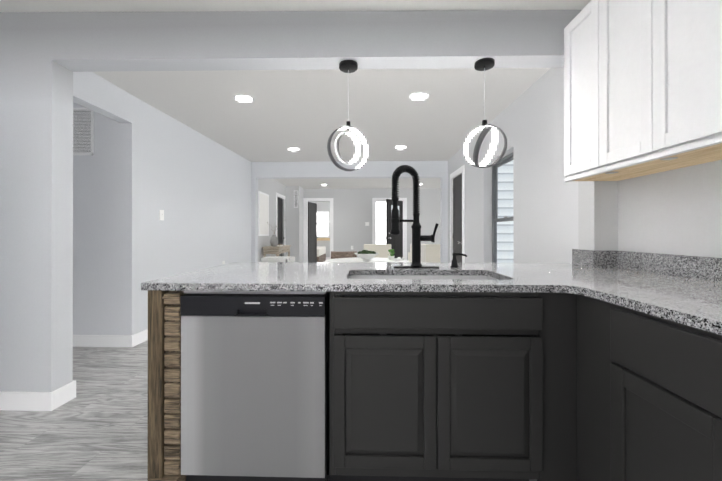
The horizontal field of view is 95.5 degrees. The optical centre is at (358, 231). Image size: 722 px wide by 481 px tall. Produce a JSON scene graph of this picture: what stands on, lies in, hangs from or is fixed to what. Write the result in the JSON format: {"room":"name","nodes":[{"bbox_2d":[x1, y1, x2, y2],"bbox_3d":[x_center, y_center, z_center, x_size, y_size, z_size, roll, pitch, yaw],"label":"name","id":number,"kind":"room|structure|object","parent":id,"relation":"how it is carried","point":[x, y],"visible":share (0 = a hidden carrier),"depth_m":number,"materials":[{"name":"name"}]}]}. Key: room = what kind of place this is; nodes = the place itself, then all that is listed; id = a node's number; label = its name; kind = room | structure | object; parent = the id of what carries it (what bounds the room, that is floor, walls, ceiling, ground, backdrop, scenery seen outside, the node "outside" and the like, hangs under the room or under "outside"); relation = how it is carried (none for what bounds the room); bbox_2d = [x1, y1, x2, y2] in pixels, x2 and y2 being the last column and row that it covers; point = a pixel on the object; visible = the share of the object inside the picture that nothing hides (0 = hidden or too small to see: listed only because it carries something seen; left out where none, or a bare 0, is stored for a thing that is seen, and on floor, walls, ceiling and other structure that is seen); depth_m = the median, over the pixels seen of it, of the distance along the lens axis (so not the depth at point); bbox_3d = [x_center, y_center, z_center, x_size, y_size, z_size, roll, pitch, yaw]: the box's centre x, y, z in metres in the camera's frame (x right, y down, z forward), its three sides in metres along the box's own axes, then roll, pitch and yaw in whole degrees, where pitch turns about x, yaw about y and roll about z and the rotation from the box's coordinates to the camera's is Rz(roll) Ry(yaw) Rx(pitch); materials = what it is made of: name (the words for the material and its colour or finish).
{"room":"kitchen","nodes":[
{"label":"kitchen","id":0,"kind":"room"},
{"bbox_2d":[0,12,72,391],"bbox_3d":[-3.315,-0.159,2.196,2.745,2.580,0.150,0,0,2],"label":"wall","id":1,"kind":"structure","parent":0,"point":[36,217],"depth_m":2.09,"materials":[{"name":"grey paint"}]},
{"bbox_2d":[0,380,75,410],"bbox_3d":[-3.308,1.073,2.194,2.759,0.115,0.178,0,0,2],"label":"baseboard","id":2,"kind":"structure","parent":1,"relation":"attached to","point":[35,401],"depth_m":2.07,"materials":[{"name":"white"}]},
{"bbox_2d":[73,102,131,334],"bbox_3d":[-3.439,-0.107,3.341,2.430,2.480,0.150,0,0,2],"label":"wall","id":3,"kind":"structure","parent":0,"point":[102,240],"depth_m":3.24,"materials":[{"name":"grey paint"}]},
{"bbox_2d":[73,108,93,154],"bbox_3d":[-2.767,-0.992,3.244,0.300,0.470,0.008,0,0,2],"label":"air vent","id":4,"kind":"object","parent":3,"relation":"in","point":[83,131],"visible":0.56,"depth_m":3.24,"materials":[{"name":"white metal"}]},
{"bbox_2d":[73,335,132,346],"bbox_3d":[-3.435,1.075,3.256,2.444,0.115,0.014,0,0,2],"label":"baseboard","id":5,"kind":"structure","parent":3,"relation":"attached to","point":[102,340],"depth_m":3.21,"materials":[{"name":"white"}]},
{"bbox_2d":[73,72,131,122],"bbox_3d":[-2.301,-1.211,2.739,0.120,0.275,0.990,0,0,2],"label":"header beam","id":6,"kind":"structure","parent":0,"point":[94,92],"depth_m":2.88,"materials":[{"name":"grey paint"}]},
{"bbox_2d":[132,95,250,334],"bbox_3d":[-2.212,-0.104,4.772,0.240,2.480,3.083,0,0,2],"label":"wall","id":7,"kind":"structure","parent":0,"point":[194,185],"depth_m":4.00,"materials":[{"name":"grey paint"}]},
{"bbox_2d":[133,329,147,346],"bbox_3d":[-2.131,1.079,4.753,0.104,0.115,3.057,0,0,2],"label":"baseboard","id":8,"kind":"structure","parent":7,"relation":"attached to","point":[140,337],"depth_m":3.33,"materials":[{"name":"white"}]},
{"bbox_2d":[159,210,163,219],"bbox_3d":[-2.193,-0.186,3.669,0.019,0.116,0.072,0,0,2],"label":"light switch","id":9,"kind":"object","parent":7,"relation":"attached to","point":[161,214],"visible":1,"depth_m":3.66,"materials":[{"name":"white plastic"}]},
{"bbox_2d":[0,261,536,480],"bbox_3d":[-0.735,1.188,5.675,8.300,0.100,16.300,0,0,2],"label":"floor","id":10,"kind":"structure","parent":0,"point":[96,429],"depth_m":1.87,"materials":[{"name":"grey wood"}]},
{"bbox_2d":[148,290,185,480],"bbox_3d":[-0.804,0.687,1.775,0.139,0.882,0.822,0,0,2],"label":"wood end panel","id":11,"kind":"object","parent":10,"relation":"on","point":[164,389],"visible":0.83,"depth_m":1.38,"materials":[{"name":"brown wood"}]},
{"bbox_2d":[180,291,326,480],"bbox_3d":[-0.433,0.687,1.664,0.606,0.884,0.602,0,0,2],"label":"dishwasher","id":12,"kind":"object","parent":10,"relation":"on","point":[253,385],"visible":0.94,"depth_m":1.37,"materials":[{"name":"silver metal"}]},
{"bbox_2d":[262,245,290,256],"bbox_3d":[-1.942,0.743,7.912,0.396,0.800,1.130,0,0,2],"label":"console table","id":13,"kind":"object","parent":10,"relation":"on","point":[277,250],"visible":0.6,"depth_m":7.39,"materials":[{"name":"brown wood"}]},
{"bbox_2d":[267,219,286,246],"bbox_3d":[-1.919,0.013,7.738,0.396,0.658,0.649,0,0,2],"label":"vase","id":14,"kind":"object","parent":13,"relation":"on","point":[274,241],"visible":0.98,"depth_m":7.60,"materials":[{"name":"grey ceramic"}]},
{"bbox_2d":[261,256,294,261],"bbox_3d":[-1.711,0.841,7.029,0.630,0.600,0.450,0,0,2],"label":"ottoman bench","id":15,"kind":"object","parent":10,"relation":"on","point":[274,259],"visible":0.1,"depth_m":6.81,"materials":[{"name":"grey fabric"}]},
{"bbox_2d":[279,257,287,261],"bbox_3d":[-0.698,0.727,4.111,0.501,0.816,0.440,0,0,-23],"label":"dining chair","id":16,"kind":"object","parent":10,"relation":"on","point":[283,259],"visible":0.15,"depth_m":4.13,"materials":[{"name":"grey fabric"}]},
{"bbox_2d":[317,246,325,261],"bbox_3d":[-2.163,0.873,12.420,1.650,0.560,1.900,0,0,2],"label":"bed","id":17,"kind":"object","parent":10,"relation":"on","point":[321,254],"visible":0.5,"depth_m":12.15,"materials":[{"name":"fabric"}]},
{"bbox_2d":[326,291,337,480],"bbox_3d":[-0.467,0.687,1.694,0.759,0.884,0.674,0,0,2],"label":"base cabinet","id":18,"kind":"object","parent":10,"relation":"on","point":[331,296],"depth_m":1.37,"materials":[{"name":"grey paint"}]},
{"bbox_2d":[331,251,356,258],"bbox_3d":[-0.222,0.730,5.171,0.440,0.816,0.501,0,0,-3],"label":"dining chair","id":19,"kind":"object","parent":10,"relation":"on","point":[347,254],"visible":0.21,"depth_m":5.37,"materials":[{"name":"brown wood"}]},
{"bbox_2d":[325,257,408,261],"bbox_3d":[0.119,0.760,4.420,1.130,0.750,1.130,0,0,2],"label":"round dining table","id":20,"kind":"object","parent":10,"relation":"on","point":[359,259],"visible":0.25,"depth_m":4.41,"materials":[{"name":"white paint"}]},
{"bbox_2d":[354,250,378,261],"bbox_3d":[0.109,0.307,4.251,0.320,0.154,0.320,0,0,2],"label":"bowl","id":21,"kind":"object","parent":20,"relation":"on","point":[366,255],"visible":1,"depth_m":4.18,"materials":[{"name":"white ceramic"}]},
{"bbox_2d":[388,249,404,259],"bbox_3d":[0.513,0.308,4.481,0.253,0.153,0.184,0,0,2],"label":"potted plant","id":22,"kind":"object","parent":20,"relation":"on","point":[391,257],"visible":1,"depth_m":4.48,"materials":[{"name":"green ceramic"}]},
{"bbox_2d":[364,244,390,257],"bbox_3d":[0.476,0.724,8.266,0.710,0.840,0.750,0,0,2],"label":"armchair","id":23,"kind":"object","parent":10,"relation":"on","point":[382,250],"visible":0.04,"depth_m":7.89,"materials":[{"name":"beige fabric"}]},
{"bbox_2d":[408,244,439,261],"bbox_3d":[1.648,0.718,8.176,0.742,0.852,0.762,0,0,2],"label":"armchair","id":24,"kind":"object","parent":10,"relation":"on","point":[430,252],"visible":0.23,"depth_m":7.80,"materials":[{"name":"beige fabric"}]},
{"bbox_2d":[338,279,576,480],"bbox_3d":[0.417,0.687,1.668,1.082,0.884,0.674,0,0,2],"label":"base cabinet","id":25,"kind":"object","parent":10,"relation":"on","point":[460,386],"depth_m":1.34,"materials":[{"name":"grey paint"}]},
{"bbox_2d":[141,262,721,334],"bbox_3d":[0.325,0.228,1.523,2.455,0.030,1.562,0,0,2],"label":"countertop","id":26,"kind":"structure","parent":25,"relation":"on","point":[694,302],"depth_m":1.38,"materials":[{"name":"grey stone"}]},
{"bbox_2d":[390,165,438,267],"bbox_3d":[0.334,-0.090,1.931,0.294,0.607,0.115,0,0,2],"label":"pull-down faucet","id":27,"kind":"object","parent":26,"relation":"on","point":[417,237],"visible":1,"depth_m":1.93,"materials":[{"name":"black metal"}]},
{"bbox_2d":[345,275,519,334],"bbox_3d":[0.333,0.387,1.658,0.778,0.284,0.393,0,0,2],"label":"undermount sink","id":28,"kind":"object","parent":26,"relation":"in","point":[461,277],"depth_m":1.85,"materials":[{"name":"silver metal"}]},
{"bbox_2d":[450,253,466,267],"bbox_3d":[0.604,0.170,1.971,0.098,0.086,0.048,0,0,2],"label":"soap dispenser","id":29,"kind":"object","parent":26,"relation":"on","point":[454,263],"visible":1,"depth_m":1.96,"materials":[{"name":"black metal"}]},
{"bbox_2d":[577,294,721,480],"bbox_3d":[1.198,0.685,1.021,0.676,0.885,0.604,0,0,2],"label":"base cabinet","id":30,"kind":"object","parent":10,"relation":"on","point":[649,397],"visible":0.94,"depth_m":0.99,"materials":[{"name":"grey paint"}]},
{"bbox_2d":[258,179,285,261],"bbox_3d":[-2.233,-0.097,7.997,0.150,2.480,3.110,0,0,2],"label":"wall","id":31,"kind":"structure","parent":0,"point":[270,187],"depth_m":8.15,"materials":[{"name":"grey paint"}]},
{"bbox_2d":[258,191,268,235],"bbox_3d":[-2.159,-0.398,7.490,0.027,0.980,0.720,0,0,2],"label":"window","id":32,"kind":"structure","parent":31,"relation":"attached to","point":[263,213],"depth_m":7.44,"materials":[{"name":"white glass"}]},
{"bbox_2d":[276,192,284,255],"bbox_3d":[-2.119,0.060,8.994,0.018,2.170,0.930,0,0,2],"label":"door frame","id":33,"kind":"structure","parent":31,"relation":"attached to","point":[279,195],"depth_m":9.02,"materials":[{"name":"white wood"}]},
{"bbox_2d":[277,197,284,255],"bbox_3d":[-2.188,0.105,8.996,0.188,2.068,0.738,0,0,2],"label":"room door","id":34,"kind":"structure","parent":31,"relation":"in","point":[280,237],"depth_m":9.14,"materials":[{"name":"black paint"}]},
{"bbox_2d":[286,186,302,261],"bbox_3d":[-1.978,-0.093,9.851,0.550,2.480,0.610,0,0,2],"label":"wall","id":35,"kind":"structure","parent":0,"point":[294,228],"depth_m":9.55,"materials":[{"name":"grey paint"}]},
{"bbox_2d":[294,190,297,207],"bbox_3d":[-1.808,-0.953,9.538,0.130,0.500,0.008,0,0,2],"label":"air vent","id":36,"kind":"object","parent":35,"relation":"attached to","point":[295,198],"visible":1,"depth_m":9.54,"materials":[{"name":"white metal"}]},
{"bbox_2d":[0,0,590,11],"bbox_3d":[-0.727,-1.442,-0.212,4.860,0.195,4.520,0,0,2],"label":"ceiling","id":37,"kind":"structure","parent":0,"point":[174,5],"depth_m":1.99,"materials":[{"name":"white paint"}]},
{"bbox_2d":[52,10,581,71],"bbox_3d":[-0.257,-1.260,2.110,3.375,0.380,0.150,0,0,2],"label":"header beam","id":38,"kind":"structure","parent":0,"point":[226,40],"depth_m":2.04,"materials":[{"name":"grey paint"}]},
{"bbox_2d":[327,60,368,170],"bbox_3d":[-0.062,-0.730,2.098,0.259,0.680,0.174,0,0,2],"label":"pendant light","id":39,"kind":"object","parent":38,"relation":"hanging from","point":[348,66],"visible":1,"depth_m":2.08,"materials":[{"name":"black metal"}]},
{"bbox_2d":[463,58,506,167],"bbox_3d":[0.802,-0.738,2.072,0.218,0.664,0.216,0,0,-4],"label":"pendant light","id":40,"kind":"object","parent":38,"relation":"hanging from","point":[484,64],"visible":1,"depth_m":2.06,"materials":[{"name":"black metal"}]},
{"bbox_2d":[312,201,329,256],"bbox_3d":[-1.656,-0.085,13.533,3.000,2.480,0.150,0,0,2],"label":"wall","id":41,"kind":"structure","parent":0,"point":[323,205],"depth_m":13.45,"materials":[{"name":"grey paint"}]},
{"bbox_2d":[317,238,329,240],"bbox_3d":[-1.619,0.305,13.421,1.040,0.100,0.070,0,0,2],"label":"trim","id":42,"kind":"structure","parent":41,"relation":"attached to","point":[323,239],"depth_m":13.38,"materials":[{"name":"brown wood"}]},
{"bbox_2d":[93,68,550,188],"bbox_3d":[-0.667,-1.397,8.013,8.300,0.120,11.632,0,0,2],"label":"ceiling","id":43,"kind":"structure","parent":0,"point":[305,112],"depth_m":3.58,"materials":[{"name":"white paint"}]},
{"bbox_2d":[233,94,253,102],"bbox_3d":[-1.154,-1.343,3.311,0.196,0.009,0.196,0,0,2],"label":"recessed light","id":44,"kind":"object","parent":43,"relation":"in","point":[244,98],"visible":1,"depth_m":3.30,"materials":[{"name":"white plastic"}]},
{"bbox_2d":[288,148,299,150],"bbox_3d":[-1.046,-1.338,5.319,0.196,0.009,0.196,0,0,2],"label":"recessed light","id":45,"kind":"object","parent":43,"relation":"in","point":[294,149],"visible":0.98,"depth_m":5.33,"materials":[{"name":"white plastic"}]},
{"bbox_2d":[394,146,406,148],"bbox_3d":[0.672,-1.338,5.199,0.196,0.009,0.196,0,0,2],"label":"recessed light","id":46,"kind":"object","parent":43,"relation":"in","point":[399,147],"visible":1,"depth_m":5.20,"materials":[{"name":"white plastic"}]},
{"bbox_2d":[409,92,428,100],"bbox_3d":[0.605,-1.343,3.260,0.196,0.009,0.196,0,0,2],"label":"recessed light","id":47,"kind":"object","parent":43,"relation":"in","point":[419,96],"visible":1,"depth_m":3.25,"materials":[{"name":"white plastic"}]},
{"bbox_2d":[251,161,447,262],"bbox_3d":[0.439,-0.101,6.288,5.590,2.480,0.150,0,0,2],"label":"wall","id":48,"kind":"structure","parent":0,"point":[330,169],"depth_m":6.24,"materials":[{"name":"grey paint"}]},
{"bbox_2d":[303,188,439,259],"bbox_3d":[0.047,-0.092,10.171,6.600,2.480,0.150,0,0,2],"label":"wall","id":49,"kind":"structure","parent":0,"point":[352,211],"depth_m":10.09,"materials":[{"name":"grey paint"}]},
{"bbox_2d":[308,202,317,261],"bbox_3d":[-1.458,0.101,10.643,0.243,2.085,0.692,0,0,2],"label":"bedroom door","id":50,"kind":"structure","parent":49,"relation":"in","point":[312,232],"depth_m":10.60,"materials":[{"name":"black paint"}]},
{"bbox_2d":[385,199,402,257],"bbox_3d":[1.077,0.099,9.756,0.571,2.085,0.687,0,0,2],"label":"front door","id":51,"kind":"structure","parent":49,"relation":"in","point":[395,242],"depth_m":9.71,"materials":[{"name":"black paint"}]},
{"bbox_2d":[448,68,721,262],"bbox_3d":[1.650,-0.160,2.041,0.160,2.580,8.570,0,0,2],"label":"wall","id":52,"kind":"structure","parent":0,"point":[677,211],"depth_m":2.65,"materials":[{"name":"grey paint"}]},
{"bbox_2d":[453,174,461,262],"bbox_3d":[1.707,0.093,5.531,0.188,2.078,0.658,0,0,2],"label":"door","id":53,"kind":"structure","parent":52,"relation":"attached to","point":[457,214],"depth_m":5.58,"materials":[{"name":"black paint"}]},
{"bbox_2d":[450,165,464,262],"bbox_3d":[1.713,0.048,5.530,0.118,2.180,0.850,0,0,2],"label":"door frame","id":54,"kind":"structure","parent":52,"relation":"attached to","point":[461,169],"depth_m":5.33,"materials":[{"name":"white wood"}]},
{"bbox_2d":[492,152,513,262],"bbox_3d":[1.746,-0.151,3.829,0.062,1.470,0.870,0,0,2],"label":"double-hung window","id":55,"kind":"structure","parent":52,"relation":"in","point":[495,178],"depth_m":4.20,"materials":[{"name":"silver metal"}]},
{"bbox_2d":[564,8,635,179],"bbox_3d":[1.399,-0.777,1.800,0.322,0.911,0.361,0,0,2],"label":"upper cabinet","id":56,"kind":"object","parent":52,"relation":"attached to","point":[575,130],"depth_m":1.88,"materials":[{"name":"white paint"}]},
{"bbox_2d":[584,0,711,175],"bbox_3d":[1.391,-0.778,1.521,0.322,0.911,0.436,0,0,2],"label":"upper cabinet","id":57,"kind":"object","parent":52,"relation":"attached to","point":[607,23],"depth_m":1.62,"materials":[{"name":"white paint"}]},
{"bbox_2d":[632,0,721,159],"bbox_3d":[1.381,-0.779,1.188,0.322,0.911,0.468,0,0,2],"label":"upper cabinet","id":58,"kind":"object","parent":52,"relation":"attached to","point":[642,87],"depth_m":1.28,"materials":[{"name":"white paint"}]},
{"bbox_2d":[720,0,721,139],"bbox_3d":[1.371,-0.779,0.839,0.322,0.911,0.468,0,0,2],"label":"upper cabinet","id":59,"kind":"object","parent":52,"relation":"attached to","point":[720,0],"depth_m":1.11,"materials":[{"name":"white paint"}]},
{"bbox_2d":[578,181,617,249],"bbox_3d":[1.500,-0.160,2.056,0.140,2.580,0.150,0,0,2],"label":"column","id":60,"kind":"structure","parent":0,"point":[597,215],"depth_m":1.98,"materials":[{"name":"grey paint"}]},
{"bbox_2d":[572,249,721,281],"bbox_3d":[1.470,0.162,1.437,0.162,0.101,1.448,0,0,2],"label":"backsplash","id":61,"kind":"structure","parent":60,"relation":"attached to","point":[702,268],"depth_m":1.70,"materials":[{"name":"grey stone"}]},
{"label":"outside","id":62,"kind":"structure","parent":0,"visible":0},
{"bbox_2d":[317,211,328,236],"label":"window","id":63,"kind":"structure","parent":62,"point":[322,229],"depth_m":13.75,"materials":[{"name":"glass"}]},
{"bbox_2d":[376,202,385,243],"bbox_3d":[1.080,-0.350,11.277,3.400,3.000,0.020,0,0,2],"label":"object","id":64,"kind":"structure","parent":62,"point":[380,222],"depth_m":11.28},
{"bbox_2d":[497,160,513,262],"bbox_3d":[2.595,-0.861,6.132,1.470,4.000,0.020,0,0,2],"label":"window blind","id":65,"kind":"object","parent":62,"point":[505,240],"depth_m":6.12,"materials":[{"name":"white plastic"}]}
]}

